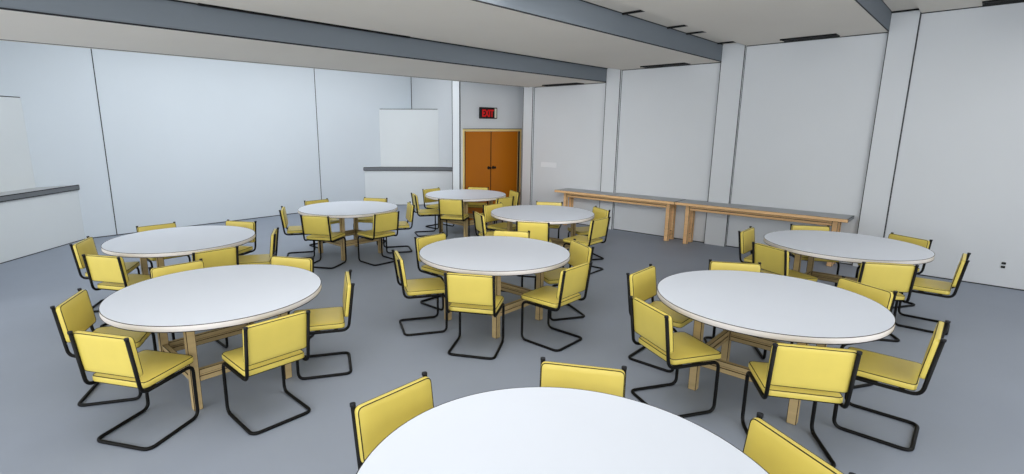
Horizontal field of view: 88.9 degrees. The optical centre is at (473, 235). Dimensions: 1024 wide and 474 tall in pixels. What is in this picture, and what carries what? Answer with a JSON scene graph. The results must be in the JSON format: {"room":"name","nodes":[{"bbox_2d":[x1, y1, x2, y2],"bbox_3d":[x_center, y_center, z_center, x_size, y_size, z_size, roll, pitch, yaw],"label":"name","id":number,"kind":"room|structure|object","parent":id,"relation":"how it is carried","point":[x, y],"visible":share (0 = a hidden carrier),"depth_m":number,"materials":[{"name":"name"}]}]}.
{"room":"eatery","nodes":[
{"label":"eatery","id":0,"kind":"room"},
{"bbox_2d":[0,40,410,238],"bbox_3d":[-4.962,-2.399,11.251,0.150,4.100,10.350,11,16,43],"label":"wall","id":1,"kind":"structure","parent":0,"point":[189,141],"depth_m":10.47,"materials":[{"name":"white paint"}]},
{"bbox_2d":[91,49,116,234],"bbox_3d":[-6.713,-2.017,9.390,0.014,4.100,0.014,11,16,43],"label":"trim","id":2,"kind":"structure","parent":1,"relation":"attached to","point":[91,49],"depth_m":9.44,"materials":[{"name":"black"}]},
{"bbox_2d":[93,213,295,237],"bbox_3d":[-4.950,-0.381,11.582,0.014,0.014,5.950,11,16,43],"label":"trim","id":3,"kind":"structure","parent":1,"relation":"attached to","point":[291,213],"depth_m":10.96,"materials":[{"name":"black"}]},
{"bbox_2d":[314,71,321,199],"bbox_3d":[-3.726,-2.633,12.393,0.014,4.100,0.014,11,16,43],"label":"trim","id":4,"kind":"structure","parent":1,"relation":"attached to","point":[314,71],"depth_m":12.42,"materials":[{"name":"black metal"}]},
{"bbox_2d":[0,0,986,86],"bbox_3d":[-0.671,-2.634,5.081,14.658,1.350,12.950,11,16,43],"label":"ceiling","id":5,"kind":"structure","parent":0,"point":[471,23],"depth_m":5.96,"materials":[{"name":"white paint"}]},
{"bbox_2d":[198,3,409,37],"bbox_3d":[-1.693,-2.338,5.731,0.041,0.016,2.510,11,16,43],"label":"trim","id":6,"kind":"structure","parent":5,"relation":"attached to","point":[199,4],"depth_m":5.52,"materials":[{"name":"black metal"}]},
{"bbox_2d":[542,83,583,86],"bbox_3d":[1.809,-3.070,10.585,0.850,0.022,0.260,11,16,43],"label":"ceiling vent","id":7,"kind":"object","parent":5,"relation":"in","point":[563,84],"visible":0.98,"depth_m":10.45,"materials":[{"name":"black metal"}]},
{"bbox_2d":[622,10,644,14],"bbox_3d":[1.903,-2.627,6.107,0.347,0.022,0.028,11,16,43],"label":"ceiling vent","id":8,"kind":"structure","parent":5,"relation":"attached to","point":[636,11],"depth_m":6.13,"materials":[{"name":"black metal"}]},
{"bbox_2d":[640,62,689,68],"bbox_3d":[3.335,-2.968,9.088,0.790,0.022,0.260,11,16,43],"label":"ceiling vent","id":9,"kind":"object","parent":5,"relation":"in","point":[684,63],"visible":1,"depth_m":9.00,"materials":[{"name":"black metal"}]},
{"bbox_2d":[780,33,839,42],"bbox_3d":[4.879,-2.872,7.571,0.700,0.022,0.260,11,16,43],"label":"ceiling vent","id":10,"kind":"object","parent":5,"relation":"in","point":[834,35],"visible":1,"depth_m":7.54,"materials":[{"name":"black metal"}]},
{"bbox_2d":[891,8,918,12],"bbox_3d":[5.741,-2.988,6.913,0.307,0.020,0.030,11,16,43],"label":"trim","id":11,"kind":"structure","parent":5,"relation":"in","point":[916,8],"depth_m":6.92,"materials":[{"name":"black metal"}]},
{"bbox_2d":[982,0,1023,6],"bbox_3d":[6.490,-2.743,5.994,0.920,0.022,0.260,11,16,43],"label":"ceiling vent","id":12,"kind":"object","parent":5,"relation":"in","point":[988,2],"visible":1,"depth_m":6.20,"materials":[{"name":"black metal"}]},
{"bbox_2d":[0,205,1023,473],"bbox_3d":[-0.680,0.895,5.813,14.658,0.120,12.950,11,16,43],"label":"floor","id":13,"kind":"structure","parent":0,"point":[969,416],"depth_m":4.31,"materials":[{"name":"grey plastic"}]},
{"bbox_2d":[0,96,84,263],"bbox_3d":[-7.013,-0.870,7.858,1.980,2.475,1.980,11,16,43],"label":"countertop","id":14,"kind":"structure","parent":13,"relation":"on","point":[33,219],"depth_m":8.43,"materials":[{"name":"paint"}]},
{"bbox_2d":[0,185,79,200],"bbox_3d":[-7.014,-0.584,7.918,1.980,0.080,1.980,11,16,43],"label":"countertop","id":15,"kind":"structure","parent":14,"relation":"on","point":[11,197],"depth_m":8.44,"materials":[{"name":"grey stone"}]},
{"bbox_2d":[50,288,156,406],"bbox_3d":[-2.756,0.816,3.960,0.506,0.779,0.453,-3,12,-15],"label":"chair","id":16,"kind":"object","parent":13,"relation":"on","point":[76,313],"visible":0.6,"depth_m":3.86,"materials":[{"name":"yellow fabric"}]},
{"bbox_2d":[69,236,139,312],"bbox_3d":[-4.110,0.415,5.874,0.506,0.779,0.453,-3,12,-15],"label":"chair","id":17,"kind":"object","parent":13,"relation":"on","point":[87,246],"visible":0.54,"depth_m":5.72,"materials":[{"name":"yellow fabric"}]},
{"bbox_2d":[82,254,149,326],"bbox_3d":[-3.551,0.527,5.341,0.453,0.779,0.506,3,12,14],"label":"chair","id":18,"kind":"object","parent":13,"relation":"on","point":[111,271],"visible":0.6,"depth_m":5.11,"materials":[{"name":"yellow leather"}]},
{"bbox_2d":[67,330,198,450],"bbox_3d":[-2.197,0.928,3.427,0.453,0.779,0.506,3,12,14],"label":"chair","id":19,"kind":"object","parent":13,"relation":"on","point":[114,359],"visible":1,"depth_m":3.25,"materials":[{"name":"yellow fabric"}]},
{"bbox_2d":[136,222,190,267],"bbox_3d":[-3.918,0.262,6.616,0.506,0.779,0.453,11,16,43],"label":"chair","id":20,"kind":"object","parent":13,"relation":"on","point":[168,225],"visible":0.32,"depth_m":6.61,"materials":[{"name":"yellow leather"}]},
{"bbox_2d":[101,225,255,274],"bbox_3d":[-3.358,0.389,6.085,1.549,0.749,1.549,11,16,43],"label":"round table","id":21,"kind":"object","parent":13,"relation":"on","point":[158,244],"visible":0.73,"depth_m":5.84,"materials":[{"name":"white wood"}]},
{"bbox_2d":[148,258,227,351],"bbox_3d":[-2.564,0.662,4.701,0.506,0.779,0.453,11,16,43],"label":"chair","id":22,"kind":"object","parent":13,"relation":"on","point":[164,270],"visible":0.26,"depth_m":4.75,"materials":[{"name":"yellow plastic"}]},
{"bbox_2d":[98,264,321,410],"bbox_3d":[-2.005,0.789,4.171,1.549,0.749,1.549,11,16,43],"label":"round table","id":23,"kind":"object","parent":13,"relation":"on","point":[228,299],"visible":0.9,"depth_m":3.88,"materials":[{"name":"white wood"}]},
{"bbox_2d":[192,246,238,267],"bbox_3d":[-2.799,0.486,5.549,0.506,0.779,0.453,11,16,43],"label":"chair","id":24,"kind":"object","parent":13,"relation":"on","point":[227,256],"visible":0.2,"depth_m":5.36,"materials":[{"name":"yellow fabric"}]},
{"bbox_2d":[226,219,256,254],"bbox_3d":[-3.166,0.220,6.823,0.453,0.779,0.506,3,12,14],"label":"chair","id":25,"kind":"object","parent":13,"relation":"on","point":[243,250],"visible":0.38,"depth_m":6.90,"materials":[{"name":"yellow leather"}]},
{"bbox_2d":[239,227,278,264],"bbox_3d":[-2.607,0.333,6.290,0.506,0.779,0.453,-3,12,-15],"label":"chair","id":26,"kind":"object","parent":13,"relation":"on","point":[258,258],"visible":0.59,"depth_m":6.20,"materials":[{"name":"yellow fabric"}]},
{"bbox_2d":[222,310,310,434],"bbox_3d":[-1.446,0.887,3.635,0.506,0.779,0.453,11,16,43],"label":"chair","id":27,"kind":"object","parent":13,"relation":"on","point":[273,343],"visible":1,"depth_m":3.48,"materials":[{"name":"yellow fabric"}]},
{"bbox_2d":[271,254,313,337],"bbox_3d":[-1.812,0.621,4.909,0.453,0.779,0.506,3,12,14],"label":"chair","id":28,"kind":"object","parent":13,"relation":"on","point":[304,263],"visible":0.17,"depth_m":5.01,"materials":[{"name":"yellow leather"}]},
{"bbox_2d":[279,206,315,257],"bbox_3d":[-2.750,-0.060,8.181,0.506,0.779,0.453,-3,12,-15],"label":"chair","id":29,"kind":"object","parent":13,"relation":"on","point":[291,230],"visible":0.69,"depth_m":8.01,"materials":[{"name":"yellow leather"}]},
{"bbox_2d":[304,198,338,247],"bbox_3d":[-2.558,-0.214,8.922,0.506,0.779,0.453,11,16,43],"label":"chair","id":30,"kind":"object","parent":13,"relation":"on","point":[332,220],"visible":0.24,"depth_m":8.91,"materials":[{"name":"yellow leather"}]},
{"bbox_2d":[300,215,346,268],"bbox_3d":[-2.191,0.052,7.647,0.453,0.779,0.506,3,12,14],"label":"chair","id":31,"kind":"object","parent":13,"relation":"on","point":[319,227],"visible":0.98,"depth_m":7.44,"materials":[{"name":"yellow leather"}]},
{"bbox_2d":[294,269,354,379],"bbox_3d":[-1.253,0.733,4.376,0.506,0.779,0.453,-3,12,-15],"label":"chair","id":32,"kind":"object","parent":13,"relation":"on","point":[325,319],"visible":0.77,"depth_m":4.24,"materials":[{"name":"yellow leather"}]},
{"bbox_2d":[298,201,397,260],"bbox_3d":[-1.998,-0.087,8.391,1.549,0.749,1.549,11,16,43],"label":"round table","id":33,"kind":"object","parent":13,"relation":"on","point":[341,210],"visible":0.77,"depth_m":8.16,"materials":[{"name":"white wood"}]},
{"bbox_2d":[353,197,387,244],"bbox_3d":[-1.806,-0.255,9.129,0.453,0.779,0.506,3,12,14],"label":"chair","id":34,"kind":"object","parent":13,"relation":"on","point":[363,219],"visible":0.34,"depth_m":9.12,"materials":[{"name":"yellow fabric"}]},
{"bbox_2d":[357,211,399,265],"bbox_3d":[-1.439,0.010,7.855,0.506,0.779,0.453,11,16,43],"label":"chair","id":35,"kind":"object","parent":13,"relation":"on","point":[383,223],"visible":0.99,"depth_m":7.71,"materials":[{"name":"yellow leather"}]},
{"bbox_2d":[349,371,433,468],"bbox_3d":[-0.230,1.142,2.420,0.506,0.779,0.453,11,16,43],"label":"chair","id":36,"kind":"object","parent":13,"relation":"on","point":[373,420],"visible":0.43,"depth_m":2.43,"materials":[{"name":"yellow fabric"}]},
{"bbox_2d":[383,201,414,253],"bbox_3d":[-1.247,-0.143,8.596,0.506,0.779,0.453,-3,12,-15],"label":"chair","id":37,"kind":"object","parent":13,"relation":"on","point":[403,225],"visible":0.71,"depth_m":8.47,"materials":[{"name":"yellow leather"}]},
{"bbox_2d":[363,109,451,204],"bbox_3d":[-1.694,-2.015,13.439,1.647,2.475,1.647,11,16,43],"label":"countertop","id":38,"kind":"structure","parent":13,"relation":"on","point":[409,138],"depth_m":13.64,"materials":[{"name":"paint"}]},
{"bbox_2d":[363,166,451,170],"bbox_3d":[-1.695,-1.729,13.498,1.647,0.080,1.647,11,16,43],"label":"countertop","id":39,"kind":"structure","parent":38,"relation":"on","point":[378,166],"depth_m":13.50,"materials":[{"name":"grey stone"}]},
{"bbox_2d":[391,249,447,335],"bbox_3d":[-0.540,0.552,5.259,0.506,0.779,0.453,-3,12,-15],"label":"chair","id":40,"kind":"object","parent":13,"relation":"on","point":[424,287],"visible":0.9,"depth_m":5.14,"materials":[{"name":"yellow leather"}]},
{"bbox_2d":[411,193,440,236],"bbox_3d":[-0.907,-0.412,9.896,0.506,0.779,0.453,-3,12,-15],"label":"chair","id":41,"kind":"object","parent":13,"relation":"on","point":[420,212],"visible":0.87,"depth_m":9.77,"materials":[{"name":"yellow fabric"}]},
{"bbox_2d":[414,232,451,310],"bbox_3d":[-0.348,0.398,6.000,0.506,0.779,0.453,11,16,43],"label":"chair","id":42,"kind":"object","parent":13,"relation":"on","point":[420,242],"visible":0.4,"depth_m":5.94,"materials":[{"name":"yellow fabric"}]},
{"bbox_2d":[422,187,453,228],"bbox_3d":[-0.714,-0.565,10.637,0.506,0.779,0.453,11,16,43],"label":"chair","id":43,"kind":"object","parent":13,"relation":"on","point":[426,200],"visible":0.6,"depth_m":10.59,"materials":[{"name":"yellow fabric"}]},
{"bbox_2d":[438,199,469,237],"bbox_3d":[-0.347,-0.300,9.362,0.453,0.779,0.506,3,12,14],"label":"chair","id":44,"kind":"object","parent":13,"relation":"on","point":[451,209],"visible":0.91,"depth_m":9.14,"materials":[{"name":"yellow fabric"}]},
{"bbox_2d":[425,189,505,236],"bbox_3d":[-0.155,-0.438,10.107,1.549,0.749,1.549,11,16,43],"label":"round table","id":45,"kind":"object","parent":13,"relation":"on","point":[467,195],"visible":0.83,"depth_m":9.80,"materials":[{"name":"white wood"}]},
{"bbox_2d":[444,272,504,359],"bbox_3d":[0.019,0.664,4.725,0.453,0.779,0.506,3,12,14],"label":"chair","id":46,"kind":"object","parent":13,"relation":"on","point":[466,293],"visible":1,"depth_m":4.50,"materials":[{"name":"yellow plastic"}]},
{"bbox_2d":[463,186,488,224],"bbox_3d":[0.037,-0.607,10.845,0.453,0.779,0.506,3,12,14],"label":"chair","id":47,"kind":"object","parent":13,"relation":"on","point":[470,204],"visible":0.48,"depth_m":10.83,"materials":[{"name":"yellow fabric"}]},
{"bbox_2d":[472,211,493,235],"bbox_3d":[0.280,0.039,7.737,0.506,0.779,0.453,-3,12,-15],"label":"chair","id":48,"kind":"object","parent":13,"relation":"on","point":[479,219],"visible":0.49,"depth_m":7.64,"materials":[{"name":"yellow leather"}]},
{"bbox_2d":[419,236,569,338],"bbox_3d":[0.211,0.525,5.470,1.549,0.749,1.549,11,16,43],"label":"round table","id":49,"kind":"object","parent":13,"relation":"on","point":[497,256],"visible":0.84,"depth_m":5.23,"materials":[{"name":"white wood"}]},
{"bbox_2d":[478,196,513,234],"bbox_3d":[0.404,-0.341,9.570,0.506,0.779,0.453,11,16,43],"label":"chair","id":50,"kind":"object","parent":13,"relation":"on","point":[506,201],"visible":0.18,"depth_m":9.39,"materials":[{"name":"yellow fabric"}]},
{"bbox_2d":[482,202,515,230],"bbox_3d":[0.472,-0.114,8.478,0.506,0.779,0.453,11,16,43],"label":"chair","id":51,"kind":"object","parent":13,"relation":"on","point":[487,209],"visible":0.48,"depth_m":8.42,"materials":[{"name":"yellow fabric"}]},
{"bbox_2d":[496,190,519,230],"bbox_3d":[0.597,-0.494,10.311,0.506,0.779,0.453,-3,12,-15],"label":"chair","id":52,"kind":"object","parent":13,"relation":"on","point":[516,195],"visible":0.25,"depth_m":10.15,"materials":[{"name":"yellow fabric"}]},
{"bbox_2d":[493,229,529,291],"bbox_3d":[0.404,0.357,6.208,0.453,0.779,0.506,3,12,14],"label":"chair","id":53,"kind":"object","parent":13,"relation":"on","point":[496,232],"visible":0.19,"depth_m":6.30,"materials":[{"name":"yellow fabric"}]},
{"bbox_2d":[516,221,551,277],"bbox_3d":[0.839,0.151,7.204,0.453,0.779,0.506,3,12,14],"label":"chair","id":54,"kind":"object","parent":13,"relation":"on","point":[538,230],"visible":0.35,"depth_m":6.94,"materials":[{"name":"yellow fabric"}]},
{"bbox_2d":[491,205,594,248],"bbox_3d":[1.031,0.013,7.948,1.549,0.749,1.549,11,16,43],"label":"round table","id":55,"kind":"object","parent":13,"relation":"on","point":[552,214],"visible":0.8,"depth_m":7.77,"materials":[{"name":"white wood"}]},
{"bbox_2d":[536,201,562,238],"bbox_3d":[1.224,-0.155,8.686,0.453,0.779,0.506,3,12,14],"label":"chair","id":56,"kind":"object","parent":13,"relation":"on","point":[537,202],"visible":0.3,"depth_m":8.76,"materials":[{"name":"yellow fabric"}]},
{"bbox_2d":[521,262,592,351],"bbox_3d":[0.771,0.623,4.933,0.506,0.779,0.453,11,16,43],"label":"chair","id":57,"kind":"object","parent":13,"relation":"on","point":[574,280],"visible":1,"depth_m":4.82,"materials":[{"name":"yellow leather"}]},
{"bbox_2d":[356,387,768,473],"bbox_3d":[0.330,1.269,1.890,1.549,0.749,1.549,11,16,43],"label":"round table","id":58,"kind":"object","parent":13,"relation":"on","point":[520,430],"visible":1,"depth_m":2.14,"materials":[{"name":"white laminate"}]},
{"bbox_2d":[534,239,593,320],"bbox_3d":[0.963,0.469,5.674,0.506,0.779,0.453,-3,12,-15],"label":"chair","id":59,"kind":"object","parent":13,"relation":"on","point":[580,253],"visible":0.52,"depth_m":5.60,"materials":[{"name":"yellow fabric"}]},
{"bbox_2d":[540,357,626,396],"bbox_3d":[0.522,1.101,2.628,0.453,0.779,0.506,3,12,14],"label":"chair","id":60,"kind":"object","parent":13,"relation":"on","point":[612,381],"visible":0.3,"depth_m":2.73,"materials":[{"name":"yellow fabric"}]},
{"bbox_2d":[562,217,610,274],"bbox_3d":[1.591,0.110,7.412,0.506,0.779,0.453,11,16,43],"label":"chair","id":61,"kind":"object","parent":13,"relation":"on","point":[598,228],"visible":0.84,"depth_m":7.29,"materials":[{"name":"yellow fabric"}]},
{"bbox_2d":[567,206,610,259],"bbox_3d":[1.783,-0.043,8.153,0.506,0.779,0.453,-3,12,-15],"label":"chair","id":62,"kind":"object","parent":13,"relation":"on","point":[599,213],"visible":0.51,"depth_m":8.09,"materials":[{"name":"yellow leather"}]},
{"bbox_2d":[554,188,685,240],"bbox_3d":[2.749,-0.441,10.165,2.537,0.745,0.486,11,16,43],"label":"table","id":63,"kind":"object","parent":13,"relation":"on","point":[655,201],"visible":0.83,"depth_m":9.75,"materials":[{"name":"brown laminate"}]},
{"bbox_2d":[626,264,692,372],"bbox_3d":[1.645,0.705,4.545,0.506,0.779,0.453,11,16,43],"label":"chair","id":64,"kind":"object","parent":13,"relation":"on","point":[641,284],"visible":0.57,"depth_m":4.54,"materials":[{"name":"yellow leather"}]},
{"bbox_2d":[629,296,720,417],"bbox_3d":[1.453,0.859,3.804,0.506,0.779,0.453,-3,12,-15],"label":"chair","id":65,"kind":"object","parent":13,"relation":"on","point":[654,326],"visible":0.95,"depth_m":3.69,"materials":[{"name":"yellow fabric"}]},
{"bbox_2d":[703,259,766,358],"bbox_3d":[2.397,0.664,4.753,0.453,0.779,0.506,3,12,14],"label":"chair","id":66,"kind":"object","parent":13,"relation":"on","point":[713,265],"visible":0.3,"depth_m":4.86,"materials":[{"name":"yellow leather"}]},
{"bbox_2d":[738,226,789,262],"bbox_3d":[3.549,0.325,6.401,0.506,0.779,0.453,11,16,43],"label":"chair","id":67,"kind":"object","parent":13,"relation":"on","point":[746,237],"visible":0.41,"depth_m":6.37,"materials":[{"name":"yellow leather"}]},
{"bbox_2d":[675,199,853,266],"bbox_3d":[4.556,-0.079,8.441,2.495,0.745,0.486,11,16,43],"label":"table","id":68,"kind":"object","parent":13,"relation":"on","point":[800,216],"visible":0.91,"depth_m":8.26,"materials":[{"name":"brown wood"}]},
{"bbox_2d":[657,270,895,424],"bbox_3d":[2.204,0.832,4.015,1.549,0.749,1.549,11,16,43],"label":"round table","id":69,"kind":"object","parent":13,"relation":"on","point":[755,309],"visible":0.84,"depth_m":3.78,"materials":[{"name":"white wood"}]},
{"bbox_2d":[752,242,817,281],"bbox_3d":[3.357,0.478,5.660,0.506,0.779,0.453,-3,12,-15],"label":"chair","id":70,"kind":"object","parent":13,"relation":"on","point":[773,260],"visible":0.48,"depth_m":5.55,"materials":[{"name":"yellow fabric"}]},
{"bbox_2d":[743,412,854,473],"bbox_3d":[1.081,1.213,2.095,0.506,0.779,0.453,-3,12,-15],"label":"chair","id":71,"kind":"object","parent":13,"relation":"on","point":[773,450],"visible":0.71,"depth_m":2.13,"materials":[{"name":"yellow fabric"}]},
{"bbox_2d":[741,343,862,466],"bbox_3d":[2.012,0.971,3.271,0.453,0.779,0.506,3,12,14],"label":"chair","id":72,"kind":"object","parent":13,"relation":"on","point":[816,374],"visible":0.88,"depth_m":3.04,"materials":[{"name":"yellow fabric"}]},
{"bbox_2d":[789,224,839,286],"bbox_3d":[4.301,0.283,6.609,0.453,0.779,0.506,3,12,14],"label":"chair","id":73,"kind":"object","parent":13,"relation":"on","point":[792,227],"visible":0.34,"depth_m":6.68,"materials":[{"name":"yellow fabric"}]},
{"bbox_2d":[790,276,897,388],"bbox_3d":[2.956,0.776,4.219,0.506,0.779,0.453,-3,12,-15],"label":"chair","id":74,"kind":"object","parent":13,"relation":"on","point":[886,298],"visible":0.25,"depth_m":4.12,"materials":[{"name":"yellow fabric"}]},
{"bbox_2d":[763,230,934,282],"bbox_3d":[4.108,0.452,5.871,1.549,0.749,1.549,11,16,43],"label":"round table","id":75,"kind":"object","parent":13,"relation":"on","point":[828,245],"visible":0.77,"depth_m":5.67,"materials":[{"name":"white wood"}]},
{"bbox_2d":[857,262,918,341],"bbox_3d":[3.916,0.590,5.126,0.453,0.779,0.506,3,12,14],"label":"chair","id":76,"kind":"object","parent":13,"relation":"on","point":[891,277],"visible":0.49,"depth_m":4.87,"materials":[{"name":"yellow leather"}]},
{"bbox_2d":[832,320,950,451],"bbox_3d":[2.763,0.929,3.478,0.506,0.779,0.453,11,16,43],"label":"chair","id":77,"kind":"object","parent":13,"relation":"on","point":[903,374],"visible":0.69,"depth_m":3.37,"materials":[{"name":"yellow fabric"}]},
{"bbox_2d":[855,232,932,308],"bbox_3d":[4.860,0.396,6.075,0.506,0.779,0.453,-3,12,-15],"label":"chair","id":78,"kind":"object","parent":13,"relation":"on","point":[921,242],"visible":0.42,"depth_m":5.98,"materials":[{"name":"yellow fabric"}]},
{"bbox_2d":[893,253,970,334],"bbox_3d":[4.668,0.549,5.334,0.506,0.779,0.453,11,16,43],"label":"chair","id":79,"kind":"object","parent":13,"relation":"on","point":[939,287],"visible":0.73,"depth_m":5.21,"materials":[{"name":"yellow leather"}]},
{"bbox_2d":[411,2,1023,289],"bbox_3d":[3.693,-2.049,9.669,14.508,4.100,0.588,11,16,43],"label":"wall","id":80,"kind":"structure","parent":0,"point":[808,108],"depth_m":7.77,"materials":[{"name":"grey paint"}]},
{"bbox_2d":[0,39,522,86],"bbox_3d":[-3.078,-2.366,7.069,0.018,0.013,12.302,11,16,43],"label":"trim","id":81,"kind":"structure","parent":80,"relation":"attached to","point":[0,39],"depth_m":6.83,"materials":[{"name":"black"}]},
{"bbox_2d":[0,7,605,81],"bbox_3d":[-1.728,-2.096,5.780,0.019,0.012,12.302,11,16,43],"label":"trim","id":82,"kind":"structure","parent":80,"relation":"attached to","point":[2,8],"depth_m":5.16,"materials":[{"name":"black"}]},
{"bbox_2d":[0,0,606,80],"bbox_3d":[-1.737,-2.223,5.764,0.034,0.255,12.302,11,16,43],"label":"beam","id":83,"kind":"structure","parent":80,"relation":"attached to","point":[159,13],"depth_m":5.46,"materials":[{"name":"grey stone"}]},
{"bbox_2d":[169,0,607,68],"bbox_3d":[-1.720,-2.340,5.723,0.015,0.015,12.302,11,16,43],"label":"trim","id":84,"kind":"structure","parent":80,"relation":"attached to","point":[169,0],"depth_m":7.47,"materials":[{"name":"black"}]},
{"bbox_2d":[452,81,460,189],"bbox_3d":[-0.363,-2.292,10.789,0.243,4.100,0.012,11,16,43],"label":"trim","id":85,"kind":"structure","parent":80,"relation":"attached to","point":[459,81],"depth_m":10.86,"materials":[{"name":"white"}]},
{"bbox_2d":[452,81,523,204],"bbox_3d":[0.440,-2.458,11.596,0.237,4.100,2.308,11,16,43],"label":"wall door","id":86,"kind":"structure","parent":80,"relation":"in","point":[508,100],"depth_m":11.06,"materials":[{"name":"grey paint"}]},
{"bbox_2d":[479,107,496,118],"bbox_3d":[0.316,-2.638,11.197,0.080,0.235,0.510,11,16,43],"label":"exit sign","id":87,"kind":"object","parent":86,"relation":"attached to","point":[484,112],"visible":1,"depth_m":11.13,"materials":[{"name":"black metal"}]},
{"bbox_2d":[463,129,521,219],"bbox_3d":[0.404,-1.390,11.670,0.198,1.980,1.908,11,16,43],"label":"door","id":88,"kind":"structure","parent":86,"relation":"attached to","point":[491,157],"depth_m":11.60,"materials":[{"name":"brown wood"}]},
{"bbox_2d":[521,88,523,200],"bbox_3d":[1.102,-1.867,11.784,0.009,2.870,0.011,11,16,43],"label":"trim","id":89,"kind":"structure","parent":80,"relation":"attached to","point":[523,88],"depth_m":11.74,"materials":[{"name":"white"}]},
{"bbox_2d":[521,87,533,204],"bbox_3d":[1.213,-1.852,11.716,0.259,2.870,0.060,11,16,43],"label":"trim","id":90,"kind":"structure","parent":80,"relation":"attached to","point":[528,123],"depth_m":11.65,"materials":[{"name":"grey paint"}]},
{"bbox_2d":[530,87,534,204],"bbox_3d":[1.304,-1.834,11.627,0.010,2.870,0.065,11,16,43],"label":"trim","id":91,"kind":"structure","parent":80,"relation":"attached to","point":[534,87],"depth_m":11.57,"materials":[{"name":"black"}]},
{"bbox_2d":[541,162,556,167],"bbox_3d":[1.639,-1.554,11.391,0.420,0.110,0.006,11,16,43],"label":"wall plate","id":92,"kind":"object","parent":80,"relation":"attached to","point":[543,164],"visible":1,"depth_m":11.38,"materials":[{"name":"white plastic"}]},
{"bbox_2d":[472,0,720,61],"bbox_3d":[-0.208,-1.994,4.289,0.014,0.010,12.302,11,16,43],"label":"trim","id":93,"kind":"structure","parent":80,"relation":"attached to","point":[472,0],"depth_m":5.65,"materials":[{"name":"black"}]},
{"bbox_2d":[479,0,722,60],"bbox_3d":[-0.217,-2.127,4.271,0.034,0.265,12.302,11,16,43],"label":"ceiling beam","id":94,"kind":"structure","parent":80,"relation":"attached to","point":[577,12],"depth_m":6.10,"materials":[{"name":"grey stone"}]},
{"bbox_2d":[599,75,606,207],"bbox_3d":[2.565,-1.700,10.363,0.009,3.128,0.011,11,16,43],"label":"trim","id":95,"kind":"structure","parent":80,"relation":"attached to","point":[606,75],"depth_m":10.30,"materials":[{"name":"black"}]},
{"bbox_2d":[600,68,622,229],"bbox_3d":[2.691,-1.682,10.280,0.302,3.128,0.060,11,16,43],"label":"trim","id":96,"kind":"structure","parent":80,"relation":"attached to","point":[613,83],"depth_m":10.20,"materials":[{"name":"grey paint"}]},
{"bbox_2d":[580,0,722,44],"bbox_3d":[-0.201,-2.251,4.230,0.010,0.012,12.302,11,16,43],"label":"trim","id":97,"kind":"structure","parent":80,"relation":"attached to","point":[580,0],"depth_m":6.57,"materials":[{"name":"black"}]},
{"bbox_2d":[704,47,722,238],"bbox_3d":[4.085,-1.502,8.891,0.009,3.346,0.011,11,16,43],"label":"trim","id":98,"kind":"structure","parent":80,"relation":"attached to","point":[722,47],"depth_m":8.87,"materials":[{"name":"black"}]},
{"bbox_2d":[704,43,746,246],"bbox_3d":[4.230,-1.480,8.790,0.355,3.346,0.060,11,16,43],"label":"trim","id":99,"kind":"structure","parent":80,"relation":"attached to","point":[732,54],"depth_m":8.73,"materials":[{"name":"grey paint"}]},
{"bbox_2d":[750,32,887,45],"bbox_3d":[5.032,-2.914,7.743,1.813,0.013,0.018,11,16,43],"label":"trim","id":100,"kind":"structure","parent":80,"relation":"attached to","point":[882,32],"depth_m":7.49,"materials":[{"name":"black"}]},
{"bbox_2d":[852,14,891,265],"bbox_3d":[5.637,-1.288,7.390,0.009,3.544,0.011,11,16,43],"label":"trim","id":101,"kind":"structure","parent":80,"relation":"attached to","point":[891,14],"depth_m":7.34,"materials":[{"name":"black"}]},
{"bbox_2d":[855,0,888,30],"bbox_3d":[1.345,-1.895,2.764,0.010,0.007,12.302,11,16,43],"label":"trim","id":102,"kind":"structure","parent":80,"relation":"attached to","point":[855,0],"depth_m":6.01,"materials":[{"name":"black"}]},
{"bbox_2d":[857,0,891,29],"bbox_3d":[1.336,-2.019,2.748,0.034,0.245,12.302,11,16,43],"label":"beam","id":103,"kind":"structure","parent":80,"relation":"attached to","point":[878,9],"depth_m":6.37,"materials":[{"name":"grey paint"}]},
{"bbox_2d":[853,10,920,266],"bbox_3d":[5.768,-1.269,7.304,0.313,3.544,0.060,11,16,43],"label":"column","id":104,"kind":"structure","parent":80,"relation":"attached to","point":[903,28],"depth_m":7.22,"materials":[{"name":"grey paint"}]},
{"bbox_2d":[883,12,921,237],"bbox_3d":[5.879,-1.247,7.197,0.010,3.544,0.065,11,16,43],"label":"trim","id":105,"kind":"structure","parent":80,"relation":"attached to","point":[920,12],"depth_m":7.10,"materials":[{"name":"black"}]},
{"bbox_2d":[918,274,1023,290],"bbox_3d":[7.288,0.757,6.251,3.884,0.012,0.018,11,16,43],"label":"trim","id":106,"kind":"structure","parent":80,"relation":"attached to","point":[918,274],"depth_m":6.87,"materials":[{"name":"black"}]},
{"bbox_2d":[922,2,1021,13],"bbox_3d":[7.296,-2.654,5.543,3.884,0.013,0.018,11,16,43],"label":"trim","id":107,"kind":"structure","parent":80,"relation":"attached to","point":[1018,2],"depth_m":6.60,"materials":[{"name":"black"}]},
{"bbox_2d":[999,261,1006,268],"bbox_3d":[6.781,0.376,6.667,0.060,0.100,0.012,11,16,43],"label":"wall outlet","id":108,"kind":"object","parent":80,"relation":"attached to","point":[1003,264],"visible":1,"depth_m":6.67,"materials":[{"name":"grey paint"}]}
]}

